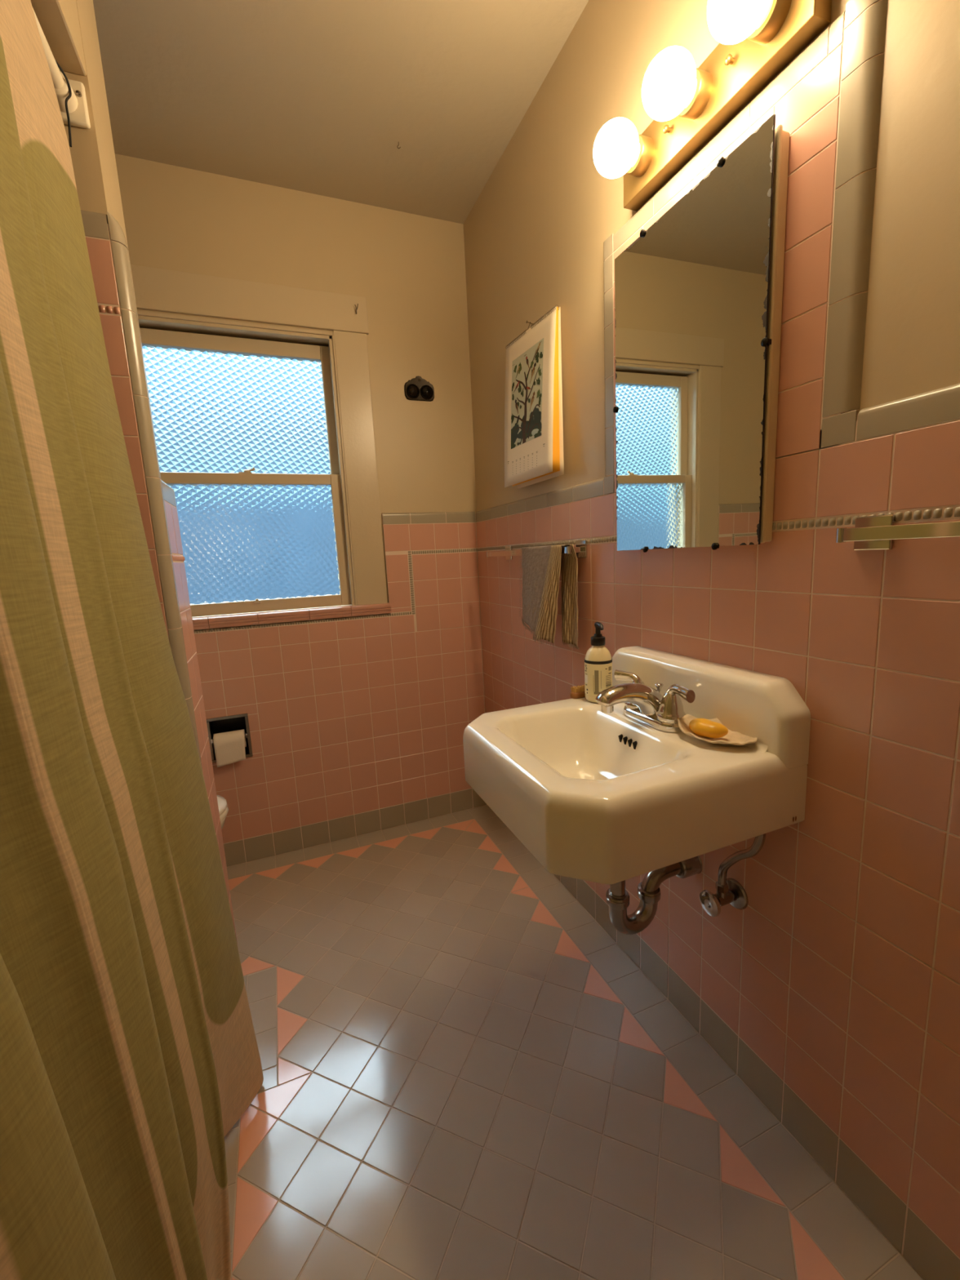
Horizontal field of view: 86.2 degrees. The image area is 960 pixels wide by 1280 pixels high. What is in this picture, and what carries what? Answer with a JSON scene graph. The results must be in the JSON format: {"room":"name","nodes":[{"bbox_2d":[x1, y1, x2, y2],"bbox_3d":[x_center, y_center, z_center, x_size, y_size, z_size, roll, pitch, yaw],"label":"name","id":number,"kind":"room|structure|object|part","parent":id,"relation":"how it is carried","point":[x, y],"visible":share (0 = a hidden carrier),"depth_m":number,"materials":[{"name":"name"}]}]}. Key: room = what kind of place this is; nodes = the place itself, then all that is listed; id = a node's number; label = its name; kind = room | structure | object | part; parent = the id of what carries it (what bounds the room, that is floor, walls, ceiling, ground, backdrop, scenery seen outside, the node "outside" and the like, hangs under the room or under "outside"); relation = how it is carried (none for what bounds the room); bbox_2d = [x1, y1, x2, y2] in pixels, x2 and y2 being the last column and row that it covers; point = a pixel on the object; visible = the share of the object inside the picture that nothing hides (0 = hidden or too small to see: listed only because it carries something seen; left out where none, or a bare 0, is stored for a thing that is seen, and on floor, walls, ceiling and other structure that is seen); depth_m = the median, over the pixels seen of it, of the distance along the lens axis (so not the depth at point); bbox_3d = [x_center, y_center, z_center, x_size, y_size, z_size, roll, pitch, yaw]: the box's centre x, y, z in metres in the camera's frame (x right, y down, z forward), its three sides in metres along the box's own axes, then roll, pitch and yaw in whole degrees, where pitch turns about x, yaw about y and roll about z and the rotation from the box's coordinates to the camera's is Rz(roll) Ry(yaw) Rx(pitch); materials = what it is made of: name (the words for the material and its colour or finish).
{"room":"bathroom","nodes":[
{"label":"bathroom","id":0,"kind":"room"},
{"bbox_2d":[30,0,86,75],"bbox_3d":[-0.653,-1.032,-0.245,0.750,0.439,2.142,-6,10,-21],"label":"wall header","id":1,"kind":"structure","parent":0,"point":[58,20],"depth_m":0.84,"materials":[{"name":"beige paint"}]},
{"bbox_2d":[59,0,237,944],"bbox_3d":[-1.025,-0.185,0.979,0.772,2.469,0.185,-6,10,-21],"label":"wall partition","id":2,"kind":"structure","parent":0,"point":[92,153],"depth_m":0.99,"materials":[{"name":"pink tile"}]},
{"bbox_2d":[98,305,185,560],"bbox_3d":[-1.032,-0.365,0.949,0.774,0.472,0.187,-6,10,-21],"label":"trim","id":3,"kind":"structure","parent":2,"relation":"attached to","point":[102,308],"depth_m":0.96,"materials":[{"name":"pink tile"}]},
{"bbox_2d":[115,153,487,866],"bbox_3d":[-0.874,-0.356,1.977,1.850,2.509,0.160,-6,10,-21],"label":"wall","id":4,"kind":"structure","parent":0,"point":[357,726],"depth_m":2.06,"materials":[{"name":"pink tile"}]},
{"bbox_2d":[206,713,253,763],"bbox_3d":[-0.968,0.370,1.987,0.144,0.174,0.082,-6,10,-21],"label":"toilet paper holder","id":5,"kind":"object","parent":4,"relation":"attached to","point":[237,722],"visible":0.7,"depth_m":2.00,"materials":[{"name":"silver metal"}]},
{"bbox_2d":[213,728,246,767],"bbox_3d":[-0.953,0.410,1.962,0.105,0.124,0.069,-6,10,-21],"label":"toilet paper roll","id":6,"kind":"object","parent":5,"relation":"hanging from","point":[228,746],"visible":0.99,"depth_m":1.94,"materials":[{"name":"beige paper"}]},
{"bbox_2d":[130,264,386,617],"bbox_3d":[-0.891,-0.664,1.919,0.999,1.196,0.151,-6,10,-21],"label":"window","id":7,"kind":"structure","parent":4,"relation":"in","point":[264,437],"depth_m":1.93,"materials":[{"name":"glass"}]},
{"bbox_3d":[-0.901,-0.842,1.913,0.642,0.438,0.005,-6,10,-21],"label":"pane","id":8,"kind":"part","parent":7,"relation":"part of","materials":[{"name":"clear glass"}]},
{"bbox_3d":[-0.904,-0.848,1.911,0.708,0.513,0.032,-6,10,-21],"label":"sash","id":9,"kind":"part","parent":7,"relation":"part of","materials":[{"name":"beige paint"}]},
{"bbox_3d":[-0.891,-1.181,1.770,0.999,0.128,0.015,-6,10,-21],"label":"head casing","id":10,"kind":"part","parent":7,"relation":"part of","materials":[{"name":"beige paint"}]},
{"bbox_3d":[-0.867,-0.368,1.952,0.628,0.444,0.005,-6,10,-21],"label":"pane","id":11,"kind":"part","parent":7,"relation":"part of","materials":[{"name":"clear glass"}]},
{"bbox_3d":[-0.866,-0.365,1.952,0.708,0.516,0.032,-6,10,-21],"label":"sash","id":12,"kind":"part","parent":7,"relation":"part of","materials":[{"name":"beige paint"}]},
{"bbox_3d":[-0.467,-0.654,2.021,0.123,1.030,0.012,-6,10,-21],"label":"casing","id":13,"kind":"part","parent":7,"relation":"part of","materials":[{"name":"beige paint"}]},
{"bbox_2d":[191,603,391,630],"bbox_3d":[-0.841,-0.083,1.960,1.000,0.040,0.067,-6,10,-21],"label":"trim","id":14,"kind":"structure","parent":4,"relation":"attached to","point":[297,615],"depth_m":1.97,"materials":[{"name":"pink tile"}]},
{"bbox_2d":[193,548,476,633],"bbox_3d":[-0.840,-0.177,1.928,1.799,0.264,0.004,-6,10,-21],"label":"trim","id":15,"kind":"structure","parent":4,"relation":"attached to","point":[466,549],"depth_m":2.09,"materials":[{"name":"grey tile"}]},
{"bbox_2d":[404,376,434,401],"bbox_3d":[-0.241,-1.011,2.054,0.124,0.093,0.022,-6,10,-21],"label":"wall plate","id":16,"kind":"object","parent":4,"relation":"attached to","point":[417,388],"visible":1,"depth_m":2.06,"materials":[{"name":"brown metal"}]},
{"bbox_2d":[93,0,588,224],"bbox_3d":[-0.338,-1.393,0.322,1.940,0.060,3.164,-6,10,-21],"label":"ceiling","id":17,"kind":"structure","parent":0,"point":[319,97],"depth_m":1.43,"materials":[{"name":"beige paint"}]},
{"bbox_2d":[224,804,924,1279],"bbox_3d":[-0.225,1.072,0.713,1.900,0.002,3.124,-6,10,-21],"label":"floor","id":18,"kind":"structure","parent":0,"point":[466,1075],"depth_m":1.10,"materials":[{"name":"grey tile"}]},
{"bbox_2d":[216,795,228,829],"bbox_3d":[-1.153,0.592,1.511,0.749,0.774,0.460,-6,10,-21],"label":"toilet","id":19,"kind":"object","parent":18,"relation":"on","point":[223,806],"visible":0.09,"depth_m":1.62,"materials":[{"name":"white ceramic"}]},
{"bbox_3d":[-1.065,0.552,1.541,0.552,0.024,0.374,-6,10,-21],"label":"lid","id":20,"kind":"part","parent":19,"relation":"part of","materials":[{"name":"white ceramic"}]},
{"bbox_3d":[-1.066,0.776,1.572,0.565,0.384,0.362,-6,10,-21],"label":"bowl","id":21,"kind":"part","parent":19,"relation":"part of","materials":[{"name":"white ceramic"}]},
{"bbox_3d":[-1.053,0.573,1.548,0.534,0.019,0.374,-6,10,-21],"label":"seat","id":22,"kind":"part","parent":19,"relation":"part of","materials":[{"name":"white ceramic"}]},
{"bbox_2d":[463,0,959,1279],"bbox_3d":[0.563,-0.240,0.844,0.028,2.509,3.124,-6,10,-21],"label":"wall","id":23,"kind":"structure","parent":0,"point":[833,996],"depth_m":0.86,"materials":[{"name":"pink tile"}]},
{"bbox_2d":[486,539,587,559],"bbox_3d":[0.165,-0.295,1.718,0.065,0.050,0.598,-6,10,-21],"label":"towel bar","id":24,"kind":"object","parent":23,"relation":"attached to","point":[580,548],"visible":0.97,"depth_m":1.50,"materials":[{"name":"silver metal"}]},
{"bbox_3d":[0.109,-0.328,1.933,0.007,0.050,0.052,-6,10,-21],"label":"wall plate","id":25,"kind":"part","parent":24,"relation":"part of","materials":[{"name":"silver metal"}]},
{"bbox_2d":[519,543,578,649],"bbox_3d":[0.189,-0.136,1.590,0.072,0.307,0.310,-7,10,-26],"label":"hand towel","id":26,"kind":"object","parent":24,"relation":"hanging from","point":[541,566],"visible":0.99,"depth_m":1.54,"materials":[{"name":"grey fabric"}]},
{"bbox_3d":[0.267,-0.259,1.470,0.052,0.016,0.024,-6,10,-21],"label":"arm","id":27,"kind":"part","parent":24,"relation":"part of","materials":[{"name":"silver metal"}]},
{"bbox_3d":[0.293,-0.263,1.480,0.007,0.050,0.052,-6,10,-21],"label":"wall plate","id":28,"kind":"part","parent":24,"relation":"part of","materials":[{"name":"silver metal"}]},
{"bbox_2d":[462,645,810,884],"bbox_3d":[0.255,0.192,1.046,0.486,0.254,0.514,-6,10,-21],"label":"sink","id":29,"kind":"object","parent":23,"relation":"attached to","point":[593,795],"visible":0.92,"depth_m":0.89,"materials":[{"name":"white ceramic"}]},
{"bbox_2d":[569,684,585,698],"bbox_3d":[0.264,0.129,1.304,0.080,0.028,0.028,-7,10,-26],"label":"brush","id":30,"kind":"object","parent":29,"relation":"on","point":[577,692],"visible":0.55,"depth_m":1.29,"materials":[{"name":"brown wood"}]},
{"bbox_2d":[584,622,612,702],"bbox_3d":[0.288,0.052,1.247,0.067,0.194,0.066,-6,10,-21],"label":"soap dispenser","id":31,"kind":"object","parent":29,"relation":"on","point":[597,660],"visible":0.76,"depth_m":1.23,"materials":[{"name":"beige plastic"}]},
{"bbox_3d":[0.258,0.094,1.245,0.001,0.020,0.015,-5,10,-15],"label":"label panel","id":32,"kind":"part","parent":31,"relation":"part of","materials":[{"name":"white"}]},
{"bbox_2d":[584,645,611,702],"bbox_3d":[0.289,0.078,1.251,0.065,0.142,0.065,-6,10,-21],"label":"bottle","id":33,"kind":"object","parent":31,"relation":"attached to","point":[597,660],"depth_m":1.22,"materials":[{"name":"beige plastic"}]},
{"bbox_2d":[585,666,611,694],"bbox_3d":[0.283,0.097,1.232,0.062,0.068,0.021,0,10,16],"label":"label","id":34,"kind":"object","parent":31,"relation":"attached to","point":[597,678],"depth_m":1.22,"materials":[{"name":"beige paper"}]},
{"bbox_2d":[595,669,695,733],"bbox_3d":[0.345,0.127,1.076,0.187,0.097,0.172,1,10,19],"label":"faucet","id":35,"kind":"object","parent":29,"relation":"on","point":[644,704],"visible":0.98,"depth_m":1.03,"materials":[{"name":"silver metal"}]},
{"bbox_3d":[0.320,0.132,1.066,0.175,0.091,0.080,-6,10,-21],"label":"spout","id":36,"kind":"part","parent":35,"relation":"part of","materials":[{"name":"silver metal"}]},
{"bbox_3d":[0.344,0.108,1.140,0.058,0.077,0.081,-6,10,-21],"label":"handle","id":37,"kind":"part","parent":35,"relation":"part of","materials":[{"name":"silver metal"}]},
{"bbox_3d":[0.370,0.163,1.090,0.062,0.020,0.164,-6,10,-21],"label":"plate","id":38,"kind":"part","parent":35,"relation":"part of","materials":[{"name":"silver metal"}]},
{"bbox_3d":[0.384,0.122,1.099,0.018,0.060,0.018,-6,10,-21],"label":"lift rod","id":39,"kind":"part","parent":35,"relation":"part of","materials":[{"name":"silver metal"}]},
{"bbox_3d":[0.394,0.125,1.018,0.057,0.078,0.096,-6,10,-21],"label":"handle","id":40,"kind":"part","parent":35,"relation":"part of","materials":[{"name":"silver metal"}]},
{"bbox_2d":[605,855,702,934],"bbox_3d":[0.384,0.475,1.141,0.237,0.354,0.056,-6,10,-21],"label":"trap","id":41,"kind":"object","parent":29,"relation":"attached to","point":[617,897],"visible":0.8,"depth_m":1.14,"materials":[{"name":"silver metal"}]},
{"bbox_3d":[0.426,0.539,1.167,0.139,0.074,0.036,-6,10,-21],"label":"wall arm","id":42,"kind":"part","parent":41,"relation":"part of","materials":[{"name":"silver metal"}]},
{"bbox_2d":[677,714,757,745],"bbox_3d":[0.445,0.172,0.963,0.106,0.032,0.141,-6,10,-21],"label":"shell","id":43,"kind":"object","parent":29,"relation":"on","point":[735,738],"visible":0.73,"depth_m":0.96,"materials":[{"name":"beige ceramic"}]},
{"bbox_2d":[688,718,728,737],"bbox_3d":[0.426,0.166,0.966,0.050,0.031,0.073,-6,10,-21],"label":"soap bar","id":44,"kind":"object","parent":43,"relation":"in","point":[700,726],"visible":1,"depth_m":0.95,"materials":[{"name":"orange wax"}]},
{"bbox_2d":[613,114,789,552],"bbox_3d":[0.413,-0.523,1.047,0.044,0.674,0.425,-6,10,-21],"label":"mirror","id":45,"kind":"object","parent":23,"relation":"attached to","point":[699,293],"visible":1,"depth_m":0.97,"materials":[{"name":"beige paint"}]},
{"bbox_3d":[0.412,-0.519,1.047,0.008,0.648,0.413,-6,10,-21],"label":"door frame","id":46,"kind":"part","parent":45,"relation":"part of","materials":[{"name":"silver metal"}]},
{"bbox_2d":[593,0,831,211],"bbox_3d":[0.363,-0.985,0.923,0.153,0.105,0.440,-6,10,-21],"label":"vanity light","id":47,"kind":"object","parent":23,"relation":"attached to","point":[688,105],"visible":1,"depth_m":0.89,"materials":[{"name":"gold metal"}]},
{"bbox_3d":[0.278,-1.006,1.050,0.091,0.091,0.091,-6,10,-21],"label":"bulb","id":48,"kind":"part","parent":47,"relation":"part of","materials":[{"name":"white glass"}]},
{"bbox_3d":[0.335,-0.986,0.910,0.091,0.091,0.091,-6,10,-21],"label":"bulb","id":49,"kind":"part","parent":47,"relation":"part of","materials":[{"name":"white glass"}]},
{"bbox_3d":[0.391,-0.966,0.772,0.091,0.091,0.091,-6,10,-21],"label":"bulb","id":50,"kind":"part","parent":47,"relation":"part of","materials":[{"name":"white glass"}]},
{"bbox_2d":[476,506,959,551],"bbox_3d":[0.553,-0.193,0.847,0.003,0.014,3.023,-6,10,-21],"label":"trim","id":51,"kind":"structure","parent":23,"relation":"attached to","point":[948,513],"depth_m":0.83,"materials":[{"name":"grey tile"}]},
{"bbox_2d":[699,833,765,916],"bbox_3d":[0.513,0.443,1.021,0.078,0.269,0.132,-6,10,-21],"label":"shutoff valve","id":52,"kind":"object","parent":23,"relation":"attached to","point":[712,904],"visible":0.91,"depth_m":1.05,"materials":[{"name":"silver metal"}]},
{"bbox_3d":[0.474,0.544,1.058,0.012,0.051,0.051,-6,10,-21],"label":"valve handle","id":53,"kind":"part","parent":52,"relation":"part of","materials":[{"name":"silver metal"}]},
{"bbox_2d":[835,514,959,550],"bbox_3d":[0.669,-0.118,0.490,0.057,0.050,0.626,-6,10,-21],"label":"towel bar","id":54,"kind":"object","parent":23,"relation":"attached to","point":[878,532],"visible":1,"depth_m":0.72,"materials":[{"name":"silver metal"}]},
{"bbox_3d":[0.585,-0.159,0.762,0.007,0.050,0.052,-6,10,-21],"label":"wall plate","id":55,"kind":"part","parent":54,"relation":"part of","materials":[{"name":"silver metal"}]},
{"bbox_3d":[0.161,-1.000,1.617,0.031,0.010,0.008,-6,10,-21],"label":"nail","id":56,"kind":"object","parent":23,"relation":"attached to","visible":0},
{"bbox_2d":[504,305,564,488],"bbox_3d":[0.159,-0.754,1.630,0.055,0.495,0.378,-6,10,-21],"label":"wall calendar","id":57,"kind":"object","parent":56,"relation":"hanging from","point":[534,426],"visible":1,"depth_m":1.58,"materials":[{"name":"beige paper"}]},
{"bbox_2d":[507,341,545,473],"bbox_3d":[0.150,-0.728,1.634,0.032,0.363,0.263,-6,10,-21],"label":"print","id":58,"kind":"object","parent":57,"relation":"attached to","point":[526,380],"depth_m":1.63,"materials":[{"name":"white paper"}]},
{"bbox_2d":[511,337,543,448],"bbox_3d":[0.147,-0.778,1.636,0.027,0.290,0.235,-6,10,-21],"label":"picture","id":59,"kind":"object","parent":57,"relation":"attached to","point":[527,364],"depth_m":1.62,"materials":[{"name":"grey paper"}]},
{"bbox_3d":[0.293,0.059,-0.902,1.920,2.509,0.060,-6,10,-21],"label":"wall","id":60,"kind":"structure","parent":0,"visible":0},
{"bbox_2d":[32,8,90,128],"bbox_3d":[-0.324,-0.802,-0.079,0.056,0.068,2.141,-6,10,-21],"label":"curtain rod","id":61,"kind":"object","parent":60,"relation":"attached to","point":[77,108],"visible":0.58,"depth_m":0.89,"materials":[{"name":"beige paint"}]},
{"bbox_3d":[-0.327,-0.800,-0.089,0.027,0.027,2.121,-6,10,-21],"label":"rod","id":62,"kind":"part","parent":61,"relation":"part of","materials":[{"name":"beige paint"}]},
{"bbox_2d":[55,60,71,146],"bbox_3d":[-0.699,-0.897,0.853,0.010,0.121,0.049,0,10,17],"label":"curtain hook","id":63,"kind":"object","parent":61,"relation":"hanging from","point":[69,95],"visible":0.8,"depth_m":0.87,"materials":[{"name":"black plastic"}]},
{"bbox_2d":[0,0,263,1279],"bbox_3d":[-0.324,0.118,0.280,0.148,1.994,1.569,-6,10,-21],"label":"shower curtain","id":64,"kind":"object","parent":61,"relation":"hanging from","point":[130,1055],"visible":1,"depth_m":0.56,"materials":[{"name":"green fabric"}]}
]}

